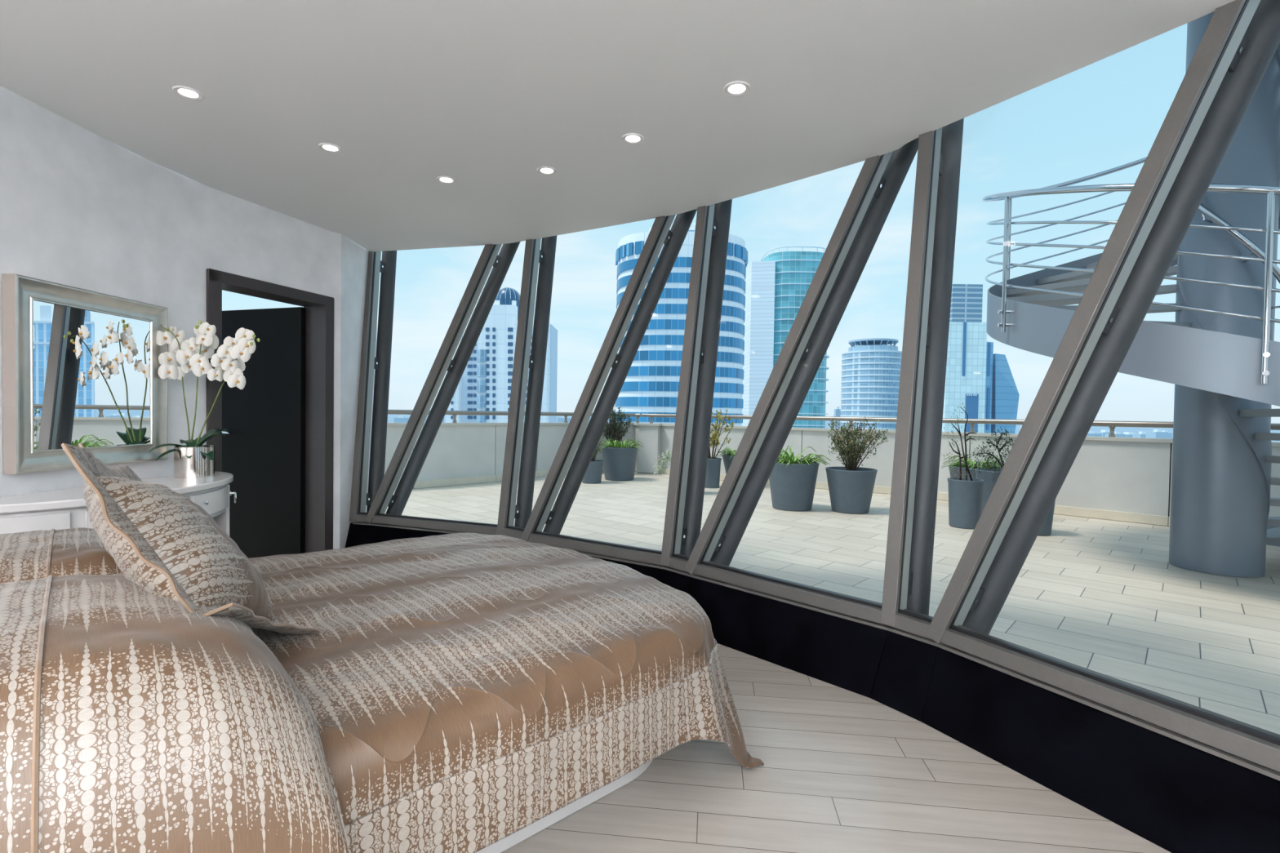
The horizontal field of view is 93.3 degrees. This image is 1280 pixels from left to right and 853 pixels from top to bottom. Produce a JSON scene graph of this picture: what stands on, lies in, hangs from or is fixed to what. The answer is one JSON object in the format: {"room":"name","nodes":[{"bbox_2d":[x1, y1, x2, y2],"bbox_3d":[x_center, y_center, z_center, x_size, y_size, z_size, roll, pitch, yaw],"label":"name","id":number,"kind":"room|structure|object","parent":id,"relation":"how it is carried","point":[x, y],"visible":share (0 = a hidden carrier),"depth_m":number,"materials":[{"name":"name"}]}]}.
{"room":"bedroom","nodes":[
{"label":"bedroom","id":0,"kind":"room"},
{"bbox_2d":[0,85,377,549],"bbox_3d":[-2.631,-0.147,1.423,0.608,2.550,8.050,1,1,0],"label":"wall","id":1,"kind":"structure","parent":0,"point":[79,208],"depth_m":3.36,"materials":[{"name":"paint"}]},
{"bbox_2d":[1,273,168,474],"bbox_3d":[-2.702,-0.233,3.006,0.059,0.858,0.835,1,1,0],"label":"wall mirror","id":2,"kind":"object","parent":1,"relation":"attached to","point":[80,366],"visible":0.94,"depth_m":2.89,"materials":[{"name":"silver metal"}]},
{"bbox_2d":[33,300,151,450],"bbox_3d":[-2.697,-0.233,3.006,0.001,0.674,0.651,1,1,0],"label":"mirror glass","id":3,"kind":"object","parent":2,"relation":"attached to","point":[92,386],"depth_m":2.96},
{"bbox_2d":[206,268,333,558],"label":"door","id":4,"kind":"structure","parent":1,"relation":"in","point":[277,449],"depth_m":4.62,"materials":[{"name":"grey wood"}]},
{"bbox_2d":[0,0,1234,251],"bbox_3d":[-0.178,-1.606,1.276,5.067,0.450,7.820,1,1,0],"label":"ceiling","id":5,"kind":"structure","parent":0,"point":[482,95],"depth_m":2.51,"materials":[{"name":"white paint"}]},
{"bbox_2d":[172,85,204,100],"bbox_3d":[-1.942,-1.434,2.598,0.110,0.006,0.110,1,1,0],"label":"recessed light","id":6,"kind":"object","parent":5,"relation":"in","point":[187,92],"visible":1,"depth_m":2.60,"materials":[{"name":"white"}]},
{"bbox_2d":[318,142,342,152],"bbox_3d":[-1.600,-1.440,3.122,0.110,0.006,0.110,1,1,0],"label":"recessed light","id":7,"kind":"object","parent":5,"relation":"in","point":[328,147],"visible":1,"depth_m":3.12,"materials":[{"name":"white"}]},
{"bbox_2d":[436,175,456,183],"bbox_3d":[-1.133,-1.441,3.531,0.110,0.006,0.110,1,1,0],"label":"recessed light","id":8,"kind":"object","parent":5,"relation":"in","point":[442,179],"visible":1,"depth_m":3.53,"materials":[{"name":"white"}]},
{"bbox_2d":[537,166,556,174],"bbox_3d":[-0.520,-1.428,3.373,0.110,0.006,0.110,1,1,0],"label":"recessed light","id":9,"kind":"object","parent":5,"relation":"in","point":[542,170],"visible":1,"depth_m":3.37,"materials":[{"name":"white"}]},
{"bbox_2d":[622,133,644,143],"bbox_3d":[-0.035,-1.412,2.963,0.110,0.006,0.110,1,1,0],"label":"recessed light","id":10,"kind":"object","parent":5,"relation":"in","point":[629,138],"visible":1,"depth_m":2.96,"materials":[{"name":"white"}]},
{"bbox_2d":[723,80,750,96],"bbox_3d":[0.400,-1.395,2.495,0.110,0.006,0.110,1,1,0],"label":"recessed light","id":11,"kind":"object","parent":5,"relation":"in","point":[735,88],"visible":1,"depth_m":2.49,"materials":[{"name":"white"}]},
{"bbox_2d":[384,471,1279,852],"bbox_3d":[0.231,1.221,5.027,18.500,0.250,22.000,1,1,0],"label":"floor","id":12,"kind":"structure","parent":0,"point":[1105,597],"depth_m":2.70,"materials":[{"name":"tile"}]},
{"bbox_2d":[0,471,236,536],"bbox_3d":[-2.498,0.671,3.046,0.492,0.750,1.469,1,1,0],"label":"dresser","id":13,"kind":"object","parent":12,"relation":"on","point":[61,508],"visible":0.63,"depth_m":2.59,"materials":[{"name":"white paint"}]},
{"bbox_2d":[148,320,260,478],"bbox_3d":[-2.458,-0.154,3.416,0.627,0.885,0.311,1,1,0],"label":"potted orchid","id":14,"kind":"object","parent":13,"relation":"on","point":[196,460],"visible":0.99,"depth_m":3.39,"materials":[{"name":"white plant"}]},
{"bbox_2d":[365,250,396,512],"bbox_3d":[-2.257,-0.783,5.335,0.180,3.779,0.710,1,1,0],"label":"window frame","id":15,"kind":"structure","parent":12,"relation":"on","point":[388,264],"depth_m":5.25,"materials":[{"name":"silver metal"}]},
{"bbox_2d":[386,241,519,515],"bbox_3d":[-1.436,-0.762,5.104,1.652,3.806,0.343,1,1,0],"label":"tube","id":16,"kind":"object","parent":12,"relation":"on","point":[397,504],"visible":0.55,"depth_m":5.07,"materials":[{"name":"silver metal"}]},
{"bbox_2d":[514,235,556,528],"bbox_3d":[-0.804,-0.743,4.873,0.313,3.782,0.767,1,1,0],"label":"tube","id":17,"kind":"object","parent":12,"relation":"on","point":[523,508],"visible":0.56,"depth_m":4.76,"materials":[{"name":"silver metal"}]},
{"bbox_2d":[475,759,653,852],"bbox_3d":[-1.227,0.897,1.804,2.620,0.490,2.596,1,1,0],"label":"bed","id":18,"kind":"object","parent":12,"relation":"on","point":[518,837],"visible":0.07,"depth_m":1.77,"materials":[{"name":"white paint"}]},
{"bbox_2d":[61,443,321,635],"bbox_3d":[-1.204,0.338,1.482,0.724,0.635,0.719,1,1,0],"label":"throw cushion","id":19,"kind":"object","parent":18,"relation":"on","point":[164,543],"visible":0.9,"depth_m":1.28,"materials":[{"name":"beige fabric"}]},
{"bbox_2d":[248,532,764,852],"bbox_3d":[-1.127,0.837,1.888,3.102,0.583,3.057,1,1,0],"label":"bedspread","id":20,"kind":"object","parent":18,"relation":"on","point":[461,691],"visible":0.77,"depth_m":1.59,"materials":[{"name":"brown fabric"}]},
{"bbox_2d":[0,528,122,583],"bbox_3d":[-1.841,0.457,1.818,1.187,0.251,1.187,1,1,0],"label":"bed pillow","id":21,"kind":"object","parent":20,"relation":"on","point":[34,554],"visible":0.36,"depth_m":1.71,"materials":[{"name":"beige fabric"}]},
{"bbox_2d":[0,573,349,852],"bbox_3d":[-1.173,0.537,1.118,1.353,0.415,1.360,1,1,0],"label":"bed pillow","id":22,"kind":"object","parent":20,"relation":"on","point":[132,720],"visible":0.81,"depth_m":0.96,"materials":[{"name":"beige fabric"}]},
{"bbox_2d":[78,443,136,523],"bbox_3d":[-1.475,0.235,1.723,0.601,0.407,0.563,1,1,0],"label":"throw cushion","id":23,"kind":"object","parent":22,"relation":"on","point":[88,491],"visible":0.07,"depth_m":1.53,"materials":[{"name":"beige fabric"}]},
{"bbox_2d":[577,435,604,484],"bbox_3d":[-0.899,0.498,10.477,0.580,0.953,0.559,1,1,0],"label":"potted plant","id":24,"kind":"object","parent":12,"relation":"on","point":[593,475],"visible":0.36,"depth_m":10.32,"materials":[{"name":"green plant"}]},
{"bbox_2d":[601,406,634,444],"bbox_3d":[-0.497,0.248,12.010,0.772,1.400,0.804,1,1,0],"label":"potted plant","id":25,"kind":"object","parent":12,"relation":"on","point":[614,428],"visible":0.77,"depth_m":11.91,"materials":[{"name":"green plant"}]},
{"bbox_2d":[542,208,697,534],"bbox_3d":[-0.015,-0.716,4.371,1.645,3.806,0.225,1,1,0],"label":"tube","id":26,"kind":"object","parent":12,"relation":"on","point":[676,236],"visible":0.53,"depth_m":4.35,"materials":[{"name":"silver metal"}]},
{"bbox_2d":[600,439,644,480],"bbox_3d":[-0.379,0.598,11.042,0.889,0.746,0.913,1,1,0],"label":"potted plant","id":27,"kind":"object","parent":12,"relation":"on","point":[620,459],"visible":0.99,"depth_m":10.81,"materials":[{"name":"green plant"}]},
{"bbox_2d":[633,422,661,473],"bbox_3d":[0.168,0.434,12.517,0.610,1.000,0.850,1,1,0],"label":"pier","id":28,"kind":"object","parent":12,"relation":"on","point":[649,434],"visible":0.75,"depth_m":12.22,"materials":[{"name":"stone"}]},
{"bbox_2d":[649,447,672,482],"bbox_3d":[0.551,0.403,9.237,0.785,1.242,0.416,1,1,0],"label":"potted plant","id":29,"kind":"object","parent":12,"relation":"on","point":[668,452],"visible":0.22,"depth_m":9.14,"materials":[{"name":"green plant"}]},
{"bbox_2d":[680,199,732,556],"bbox_3d":[0.477,-0.701,4.042,0.486,3.783,0.749,1,1,0],"label":"tube","id":30,"kind":"object","parent":12,"relation":"on","point":[692,517],"visible":0.47,"depth_m":3.93,"materials":[{"name":"silver metal"}]},
{"bbox_2d":[704,407,735,488],"bbox_3d":[1.207,0.344,10.045,0.787,1.346,0.610,1,1,0],"label":"potted plant","id":31,"kind":"object","parent":12,"relation":"on","point":[713,464],"visible":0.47,"depth_m":9.96,"materials":[{"name":"green plant"}]},
{"bbox_2d":[715,447,736,474],"bbox_3d":[1.670,0.683,10.323,0.808,0.671,0.720,1,1,0],"label":"potted plant","id":32,"kind":"object","parent":12,"relation":"on","point":[727,458],"visible":0.33,"depth_m":10.22,"materials":[{"name":"green plant"}]},
{"bbox_2d":[768,445,831,511],"bbox_3d":[2.019,0.668,7.926,0.946,0.815,0.966,1,1,0],"label":"potted plant","id":33,"kind":"object","parent":12,"relation":"on","point":[793,480],"visible":0.91,"depth_m":7.68,"materials":[{"name":"green plant"}]},
{"bbox_2d":[345,522,1279,852],"bbox_3d":[-0.196,1.023,1.730,4.359,0.275,6.434,1,1,0],"label":"wall","id":34,"kind":"structure","parent":12,"relation":"on","point":[1178,797],"depth_m":2.10,"materials":[{"name":"black paint"}]},
{"bbox_2d":[352,511,370,524],"bbox_3d":[-1.692,-0.556,5.051,1.275,2.698,0.488,1,1,0],"label":"window","id":35,"kind":"structure","parent":34,"relation":"on","point":[361,517],"depth_m":4.86,"materials":[{"name":"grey metal"}]},
{"bbox_2d":[349,249,381,520],"bbox_3d":[-2.308,-0.572,5.105,0.122,2.695,0.547,1,1,0],"label":"window","id":36,"kind":"structure","parent":35,"relation":"attached to","point":[361,457],"depth_m":5.04,"materials":[{"name":"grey metal"}]},
{"bbox_2d":[364,244,502,523],"bbox_3d":[-1.598,-0.557,4.926,1.176,2.712,0.256,1,1,0],"label":"window","id":37,"kind":"structure","parent":35,"relation":"attached to","point":[483,267],"depth_m":4.88,"materials":[{"name":"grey metal"}]},
{"bbox_2d":[370,513,497,534],"bbox_3d":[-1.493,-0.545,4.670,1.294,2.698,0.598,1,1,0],"label":"windowsill","id":38,"kind":"structure","parent":34,"relation":"on","point":[427,524],"depth_m":4.63,"materials":[{"name":"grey metal"}]},
{"bbox_2d":[496,238,541,535],"bbox_3d":[-0.908,-0.538,4.649,0.236,2.698,0.594,1,1,0],"label":"window","id":39,"kind":"structure","parent":38,"relation":"attached to","point":[532,246],"depth_m":4.58,"materials":[{"name":"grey metal"}]},
{"bbox_2d":[501,525,524,539],"bbox_3d":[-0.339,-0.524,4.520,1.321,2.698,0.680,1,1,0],"label":"windowsill","id":40,"kind":"structure","parent":34,"relation":"on","point":[511,531],"depth_m":4.33,"materials":[{"name":"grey metal"}]},
{"bbox_2d":[520,214,675,542],"bbox_3d":[-0.221,-0.519,4.220,1.193,2.715,0.182,1,1,0],"label":"window","id":41,"kind":"structure","parent":40,"relation":"attached to","point":[661,225],"depth_m":4.20,"materials":[{"name":"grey metal"}]},
{"bbox_2d":[528,531,666,569],"bbox_3d":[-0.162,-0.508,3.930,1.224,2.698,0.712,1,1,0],"label":"windowsill","id":42,"kind":"structure","parent":34,"relation":"on","point":[606,550],"depth_m":3.87,"materials":[{"name":"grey metal"}]},
{"bbox_2d":[664,553,691,577],"bbox_3d":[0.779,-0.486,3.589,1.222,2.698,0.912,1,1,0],"label":"windowsill","id":43,"kind":"structure","parent":34,"relation":"on","point":[677,562],"depth_m":3.54,"materials":[{"name":"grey metal"}]},
{"bbox_2d":[684,151,893,574],"bbox_3d":[0.866,-0.483,3.306,1.182,2.714,0.446,1,1,0],"label":"window","id":44,"kind":"structure","parent":43,"relation":"attached to","point":[870,175],"depth_m":3.29,"materials":[{"name":"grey metal"}]},
{"bbox_2d":[660,204,715,566],"bbox_3d":[0.329,-0.501,3.839,0.375,2.699,0.577,1,1,0],"label":"window","id":45,"kind":"structure","parent":34,"relation":"on","point":[674,513],"depth_m":3.77,"materials":[{"name":"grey metal"}]},
{"bbox_2d":[691,560,890,630],"bbox_3d":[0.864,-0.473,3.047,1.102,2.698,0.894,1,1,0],"label":"windowsill","id":46,"kind":"structure","parent":34,"relation":"on","point":[868,612],"depth_m":2.98,"materials":[{"name":"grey metal"}]},
{"bbox_2d":[880,127,942,626],"bbox_3d":[1.282,-0.465,2.804,0.414,2.696,0.460,1,1,0],"label":"window","id":47,"kind":"structure","parent":34,"relation":"on","point":[919,275],"depth_m":2.75,"materials":[{"name":"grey metal"}]},
{"bbox_2d":[887,608,937,646],"bbox_3d":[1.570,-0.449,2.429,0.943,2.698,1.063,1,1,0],"label":"window sill","id":48,"kind":"structure","parent":34,"relation":"on","point":[909,624],"depth_m":2.55,"materials":[{"name":"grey metal"}]},
{"bbox_2d":[641,0,1279,644],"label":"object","id":49,"kind":"structure","parent":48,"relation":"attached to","point":[1229,22],"depth_m":2.18,"materials":[{"name":"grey metal"}]},
{"bbox_2d":[936,624,1279,781],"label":"window sill","id":50,"kind":"structure","parent":34,"relation":"on","point":[1253,748],"depth_m":1.88,"materials":[{"name":"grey metal"}]},
{"bbox_2d":[709,137,919,566],"bbox_3d":[1.104,-0.681,3.426,1.610,3.807,0.569,1,1,0],"label":"window frame","id":51,"kind":"structure","parent":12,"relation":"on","point":[899,164],"depth_m":3.41,"materials":[{"name":"silver metal"}]},
{"bbox_2d":[384,422,1279,526],"bbox_3d":[1.332,0.572,7.183,15.313,1.010,11.371,1,1,0],"label":"wall","id":52,"kind":"structure","parent":12,"relation":"on","point":[1124,479],"depth_m":9.08,"materials":[{"name":"concrete"}]},
{"bbox_2d":[387,409,641,422],"bbox_3d":[-3.115,-0.168,10.157,6.293,0.201,5.240,1,1,0],"label":"railing","id":53,"kind":"object","parent":52,"relation":"on","point":[455,413],"visible":0.36,"depth_m":10.26,"materials":[{"name":"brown metal"}]},
{"bbox_2d":[825,415,888,514],"bbox_3d":[2.742,0.476,7.713,0.796,1.230,0.709,1,1,0],"label":"potted plant","id":54,"kind":"object","parent":12,"relation":"on","point":[851,486],"visible":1,"depth_m":7.57,"materials":[{"name":"green plant"}]},
{"bbox_2d":[906,118,964,615],"bbox_3d":[1.465,-0.669,2.971,0.526,3.780,0.596,1,1,0],"label":"window frame","id":55,"kind":"structure","parent":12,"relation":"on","point":[943,258],"depth_m":2.87,"materials":[{"name":"silver metal"}]},
{"bbox_2d":[941,403,984,528],"bbox_3d":[3.586,0.430,6.767,0.504,1.390,0.370,1,1,0],"label":"potted plant","id":56,"kind":"object","parent":12,"relation":"on","point":[965,494],"visible":0.98,"depth_m":6.67,"materials":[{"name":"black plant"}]},
{"bbox_2d":[941,454,1003,478],"bbox_3d":[4.600,0.751,8.243,0.878,0.717,0.895,1,1,0],"label":"potted plant","id":57,"kind":"object","parent":12,"relation":"on","point":[956,466],"visible":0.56,"depth_m":8.18,"materials":[{"name":"green plant"}]},
{"bbox_2d":[967,426,1015,513],"bbox_3d":[4.314,0.559,7.281,0.714,1.132,0.686,1,1,0],"label":"potted plant","id":58,"kind":"object","parent":12,"relation":"on","point":[990,476],"visible":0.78,"depth_m":7.24,"materials":[{"name":"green plant"}]},
{"bbox_2d":[1037,499,1055,536],"bbox_3d":[4.214,0.754,6.451,0.400,0.774,0.400,1,1,0],"label":"potted plant","id":59,"kind":"object","parent":12,"relation":"on","point":[1046,530],"visible":0.02,"depth_m":6.30,"materials":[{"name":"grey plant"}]},
{"bbox_2d":[961,0,1279,635],"bbox_3d":[1.911,-0.652,2.240,1.232,3.802,0.917,1,1,0],"label":"window frame","id":60,"kind":"structure","parent":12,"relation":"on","point":[1260,42],"depth_m":2.24,"materials":[{"name":"silver metal"}]},
{"bbox_2d":[982,11,1279,577],"bbox_3d":[4.842,-3.076,4.933,3.565,8.510,3.538,1,1,0],"label":"spiral staircase","id":61,"kind":"structure","parent":12,"relation":"on","point":[1220,353],"depth_m":4.74,"materials":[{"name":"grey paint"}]},
{"label":"outside","id":62,"kind":"structure","parent":0,"visible":0},
{"bbox_2d":[386,413,1279,442],"bbox_3d":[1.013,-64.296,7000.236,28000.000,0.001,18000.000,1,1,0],"label":"ground","id":63,"kind":"structure","parent":62,"point":[390,417],"depth_m":6596.35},
{"bbox_2d":[394,415,408,422],"bbox_3d":[-715.600,1.168,1818.525,35.676,69.414,35.676,1,1,0],"label":"block","id":64,"kind":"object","parent":63,"relation":"on","point":[401,419],"visible":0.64,"depth_m":1800.48,"materials":[{"name":"blue glass"}]},
{"bbox_2d":[445,287,557,422],"bbox_3d":[-62.450,8.665,274.071,44.978,141.333,28.400,1,1,0],"label":"apartment tower","id":65,"kind":"structure","parent":63,"relation":"on","point":[485,383],"depth_m":261.61,"materials":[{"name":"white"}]},
{"bbox_2d":[557,416,569,422],"bbox_3d":[-216.434,7.137,1715.938,30.631,77.560,30.631,1,1,0],"label":"block","id":66,"kind":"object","parent":63,"relation":"on","point":[559,420],"visible":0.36,"depth_m":1700.09,"materials":[{"name":"blue"}]},
{"bbox_2d":[614,222,747,426],"bbox_3d":[9.909,14.979,163.309,34.674,135.742,32.695,1,1,0],"label":"office tower","id":67,"kind":"structure","parent":63,"relation":"on","point":[651,385],"depth_m":147.65,"materials":[{"name":"blue glass"}]},
{"bbox_2d":[742,245,829,428],"bbox_3d":[51.448,10.482,218.258,28.821,143.674,27.200,1,1,0],"label":"glass tower","id":68,"kind":"structure","parent":63,"relation":"on","point":[777,285],"depth_m":205.39,"materials":[{"name":"teal glass"}]},
{"bbox_2d":[833,406,840,428],"bbox_3d":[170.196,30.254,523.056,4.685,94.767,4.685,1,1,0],"label":"block","id":69,"kind":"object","parent":63,"relation":"on","point":[837,411],"visible":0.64,"depth_m":520.02,"materials":[{"name":"blue"}]},
{"bbox_2d":[840,337,902,430],"bbox_3d":[164.591,9.404,430.931,42.069,140.237,42.069,1,1,0],"label":"round tower","id":70,"kind":"structure","parent":63,"relation":"on","point":[870,371],"depth_m":412.58,"materials":[{"name":"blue glass"}]},
{"bbox_2d":[942,284,993,433],"bbox_3d":[191.939,-0.780,363.628,28.803,164.351,24.750,1,1,0],"label":"tower","id":71,"kind":"structure","parent":63,"relation":"on","point":[969,366],"depth_m":351.43,"materials":[{"name":"blue glass"}]},
{"bbox_2d":[991,353,1019,433],"bbox_3d":[216.445,19.119,368.423,19.022,125.129,28.000,1,1,0],"label":"tower","id":72,"kind":"structure","parent":63,"relation":"on","point":[1005,394],"depth_m":356.36,"materials":[{"name":"blue glass"}]},
{"bbox_2d":[1014,426,1021,434],"bbox_3d":[1221.927,32.262,1922.978,44.504,63.577,44.505,1,1,0],"label":"block","id":73,"kind":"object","parent":63,"relation":"on","point":[1017,430],"visible":0.07,"depth_m":1923.16,"materials":[{"name":"blue"}]},
{"bbox_2d":[1086,431,1102,436],"bbox_3d":[1803.472,40.013,2433.246,64.865,44.397,64.865,1,1,0],"label":"block","id":74,"kind":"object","parent":63,"relation":"on","point":[1091,433],"visible":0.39,"depth_m":2400.44,"materials":[{"name":"blue"}]},
{"bbox_2d":[1094,430,1110,436],"bbox_3d":[2023.960,38.064,2631.194,60.901,46.703,60.901,1,1,0],"label":"block","id":75,"kind":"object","parent":63,"relation":"on","point":[1103,432],"visible":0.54,"depth_m":2612.66,"materials":[{"name":"blue"}]},
{"bbox_2d":[1101,430,1110,432],"bbox_3d":[2024.243,20.050,2624.715,24.360,10.400,24.360,1,1,0],"label":"plant","id":76,"kind":"object","parent":75,"relation":"on","point":[1102,431],"depth_m":2612.66,"materials":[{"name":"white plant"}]},
{"bbox_2d":[1104,431,1125,437],"bbox_3d":[1827.791,42.136,2323.619,45.586,45.628,45.586,1,1,0],"label":"block","id":77,"kind":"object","parent":63,"relation":"on","point":[1118,434],"visible":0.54,"depth_m":2300.60,"materials":[{"name":"blue"}]},
{"bbox_2d":[1123,431,1135,437],"bbox_3d":[2047.649,43.464,2534.613,67.568,40.803,67.568,1,1,0],"label":"block","id":78,"kind":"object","parent":63,"relation":"on","point":[1128,434],"visible":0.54,"depth_m":2513.80,"materials":[{"name":"blue"}]},
{"bbox_2d":[1123,431,1135,434],"bbox_3d":[2047.889,28.214,2527.527,27.027,10.000,27.027,1,1,0],"label":"plant","id":79,"kind":"object","parent":78,"relation":"on","point":[1124,433],"depth_m":2514.41,"materials":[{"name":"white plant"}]},
{"bbox_2d":[1132,431,1146,438],"bbox_3d":[1841.428,42.994,2218.654,35.676,48.856,35.676,1,1,0],"label":"block","id":80,"kind":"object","parent":63,"relation":"on","point":[1141,434],"visible":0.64,"depth_m":2207.61,"materials":[{"name":"blue"}]},
{"bbox_2d":[1145,429,1168,438],"bbox_3d":[1295.695,40.577,1515.650,29.730,66.781,29.730,1,1,0],"label":"block","id":81,"kind":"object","parent":63,"relation":"on","point":[1157,433],"visible":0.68,"depth_m":1501.42,"materials":[{"name":"blue"}]},
{"bbox_2d":[1153,429,1162,431],"bbox_3d":[1296.171,10.261,1512.025,11.892,6.000,11.892,1,1,0],"label":"plant","id":82,"kind":"object","parent":81,"relation":"on","point":[1154,430],"depth_m":1506.20,"materials":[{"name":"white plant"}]},
{"bbox_2d":[1162,430,1172,439],"bbox_3d":[1398.046,42.070,1612.337,23.063,62.852,23.063,1,1,0],"label":"block","id":83,"kind":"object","parent":63,"relation":"on","point":[1170,435],"visible":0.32,"depth_m":1600.60,"materials":[{"name":"blue"}]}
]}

